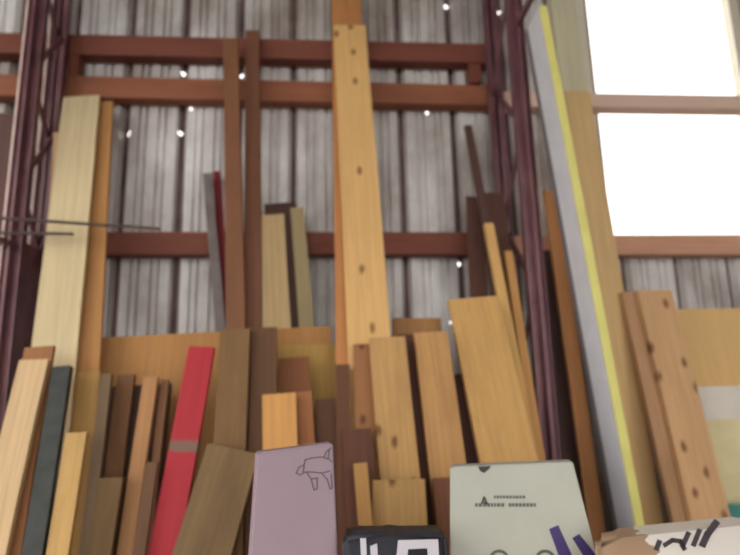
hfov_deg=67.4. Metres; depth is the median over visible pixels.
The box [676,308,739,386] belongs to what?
plywood sheet
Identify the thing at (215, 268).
board
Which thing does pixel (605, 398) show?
panel
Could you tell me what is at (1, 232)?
rod
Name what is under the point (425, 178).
wall
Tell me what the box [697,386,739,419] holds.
panel
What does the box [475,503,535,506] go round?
print
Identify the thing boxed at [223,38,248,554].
timber
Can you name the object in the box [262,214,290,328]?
board
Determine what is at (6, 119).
board
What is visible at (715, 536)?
bag
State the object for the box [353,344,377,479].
board
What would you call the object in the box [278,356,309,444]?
board
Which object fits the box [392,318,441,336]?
board
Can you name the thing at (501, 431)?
board
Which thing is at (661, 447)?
board
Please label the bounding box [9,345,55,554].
board
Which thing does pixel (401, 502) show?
board
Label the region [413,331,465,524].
board
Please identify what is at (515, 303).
board
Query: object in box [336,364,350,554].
board
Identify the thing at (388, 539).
package
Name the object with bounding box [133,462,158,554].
board
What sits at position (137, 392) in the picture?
board
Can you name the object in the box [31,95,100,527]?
board
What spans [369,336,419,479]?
board
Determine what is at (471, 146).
board
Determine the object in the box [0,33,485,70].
wall rail
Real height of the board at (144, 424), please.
1.451 m
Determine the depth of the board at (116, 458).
2.16 m
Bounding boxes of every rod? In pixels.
[0,216,160,230]
[0,231,73,235]
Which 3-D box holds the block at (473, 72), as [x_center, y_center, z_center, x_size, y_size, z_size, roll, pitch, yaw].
[0.626,-1.211,3.355,0.072,0.123,0.090,-1,-11,-4]
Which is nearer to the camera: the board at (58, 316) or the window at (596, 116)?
the board at (58, 316)
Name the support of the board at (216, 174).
on the floor
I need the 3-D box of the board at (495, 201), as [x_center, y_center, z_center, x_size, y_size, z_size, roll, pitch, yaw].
[0.648,0.655,2.442,0.132,2.414,0.774,-3,-11,7]
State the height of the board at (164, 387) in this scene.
1.440 m
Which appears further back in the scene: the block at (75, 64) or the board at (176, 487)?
the block at (75, 64)
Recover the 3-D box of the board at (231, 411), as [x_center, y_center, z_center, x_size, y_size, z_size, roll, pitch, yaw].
[-0.501,0.974,1.917,0.124,1.638,0.478,0,-11,-8]
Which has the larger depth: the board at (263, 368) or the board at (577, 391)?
the board at (577, 391)
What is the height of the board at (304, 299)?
2.371 m
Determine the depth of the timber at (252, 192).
2.73 m
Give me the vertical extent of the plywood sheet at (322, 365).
1.588 m
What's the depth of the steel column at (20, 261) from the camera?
2.77 m
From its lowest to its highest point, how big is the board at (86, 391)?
1.480 m
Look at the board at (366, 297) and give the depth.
2.67 m
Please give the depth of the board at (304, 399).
2.17 m
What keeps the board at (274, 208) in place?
on the floor
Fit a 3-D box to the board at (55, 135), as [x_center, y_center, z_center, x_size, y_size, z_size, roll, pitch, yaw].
[-1.329,0.497,2.286,0.068,2.751,1.001,6,-13,-34]
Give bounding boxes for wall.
[0,0,739,531]
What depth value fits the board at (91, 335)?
2.62 m
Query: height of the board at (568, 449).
2.091 m
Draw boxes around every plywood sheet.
[101,326,330,496]
[277,344,336,442]
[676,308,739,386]
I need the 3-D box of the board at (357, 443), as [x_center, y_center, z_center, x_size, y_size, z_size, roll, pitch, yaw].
[-0.013,1.144,1.806,0.111,1.240,0.359,0,-11,-7]
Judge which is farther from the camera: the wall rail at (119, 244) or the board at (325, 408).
the wall rail at (119, 244)
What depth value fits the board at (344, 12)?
2.68 m
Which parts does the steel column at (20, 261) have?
hook arm, gusset plate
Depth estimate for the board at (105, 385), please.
2.04 m
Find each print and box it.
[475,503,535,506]
[494,495,524,498]
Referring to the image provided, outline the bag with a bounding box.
[595,517,739,554]
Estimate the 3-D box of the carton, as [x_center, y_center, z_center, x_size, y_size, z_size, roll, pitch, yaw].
[0.371,0.632,1.338,0.394,0.353,0.076,-1,-11,-4]
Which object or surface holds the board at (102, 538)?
on the floor
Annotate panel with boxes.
[525,5,644,529]
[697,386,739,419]
[706,419,739,503]
[727,504,739,517]
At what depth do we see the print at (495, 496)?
1.34 m
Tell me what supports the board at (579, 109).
on the floor
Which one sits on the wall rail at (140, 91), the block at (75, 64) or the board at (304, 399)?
the block at (75, 64)
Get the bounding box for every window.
[504,0,739,115]
[514,114,739,257]
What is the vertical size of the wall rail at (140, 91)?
0.129 m
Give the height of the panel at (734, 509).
0.882 m
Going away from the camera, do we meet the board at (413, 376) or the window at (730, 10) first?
the board at (413, 376)
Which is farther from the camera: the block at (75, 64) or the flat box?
the block at (75, 64)
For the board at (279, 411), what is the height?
1.378 m
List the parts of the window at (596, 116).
wall rail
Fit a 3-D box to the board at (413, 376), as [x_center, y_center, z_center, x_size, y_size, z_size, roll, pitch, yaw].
[0.248,0.993,2.032,0.172,1.612,0.462,0,-11,-7]
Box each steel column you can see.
[0,0,72,433]
[481,0,560,459]
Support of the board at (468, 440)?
on the floor
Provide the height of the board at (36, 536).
1.499 m
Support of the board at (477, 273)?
on the floor
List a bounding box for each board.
[0,113,13,235]
[0,359,50,554]
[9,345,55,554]
[21,365,73,554]
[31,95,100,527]
[46,432,88,554]
[50,132,58,196]
[70,371,101,554]
[77,101,113,372]
[79,374,112,554]
[87,477,124,554]
[102,383,171,546]
[104,374,135,554]
[116,377,158,554]
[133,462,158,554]
[146,379,169,554]
[148,346,214,554]
[172,443,254,554]
[203,173,225,331]
[213,171,225,320]
[213,329,250,554]
[244,327,276,554]
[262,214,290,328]
[262,392,297,449]
[264,202,298,327]
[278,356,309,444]
[290,207,313,327]
[296,391,314,444]
[315,398,337,551]
[331,0,361,364]
[333,25,390,479]
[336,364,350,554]
[342,428,374,527]
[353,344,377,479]
[353,462,372,525]
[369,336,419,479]
[372,479,426,525]
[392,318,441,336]
[397,334,434,524]
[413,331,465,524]
[432,477,449,554]
[447,295,537,462]
[454,374,477,463]
[464,125,495,295]
[465,196,487,297]
[483,223,538,460]
[484,193,512,320]
[503,251,544,460]
[542,190,604,546]
[543,250,584,507]
[548,0,587,90]
[563,91,663,524]
[619,291,686,522]
[634,290,729,520]
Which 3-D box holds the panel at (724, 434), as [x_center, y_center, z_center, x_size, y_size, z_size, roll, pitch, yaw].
[1.646,1.220,2.311,0.521,1.209,0.270,-1,-11,-4]
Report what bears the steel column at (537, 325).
on the floor
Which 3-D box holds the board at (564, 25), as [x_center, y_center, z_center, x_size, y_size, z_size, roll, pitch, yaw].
[1.216,0.085,2.902,0.156,3.682,0.258,1,-11,-13]
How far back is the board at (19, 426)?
1.98 m
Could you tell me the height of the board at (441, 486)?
1.068 m
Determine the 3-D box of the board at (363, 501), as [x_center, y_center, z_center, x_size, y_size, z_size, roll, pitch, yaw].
[0.026,1.175,1.691,0.053,1.135,0.342,2,-12,-18]
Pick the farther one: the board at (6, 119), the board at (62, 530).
the board at (6, 119)
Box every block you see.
[66,55,84,75]
[466,64,481,84]
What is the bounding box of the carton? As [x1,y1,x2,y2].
[450,460,595,554]
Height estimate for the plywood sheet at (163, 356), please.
1.679 m
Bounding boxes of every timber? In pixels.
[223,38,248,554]
[244,30,261,420]
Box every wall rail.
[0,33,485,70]
[0,74,488,111]
[26,232,485,257]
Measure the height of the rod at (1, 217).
0.118 m
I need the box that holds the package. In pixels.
[342,524,447,554]
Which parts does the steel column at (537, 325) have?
cross arm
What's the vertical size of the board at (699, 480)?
1.806 m
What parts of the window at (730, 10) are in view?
wall rail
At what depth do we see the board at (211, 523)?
1.91 m
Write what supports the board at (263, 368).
on the floor
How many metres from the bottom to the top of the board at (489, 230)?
2.176 m
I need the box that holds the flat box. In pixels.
[248,442,337,554]
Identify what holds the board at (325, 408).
on the floor

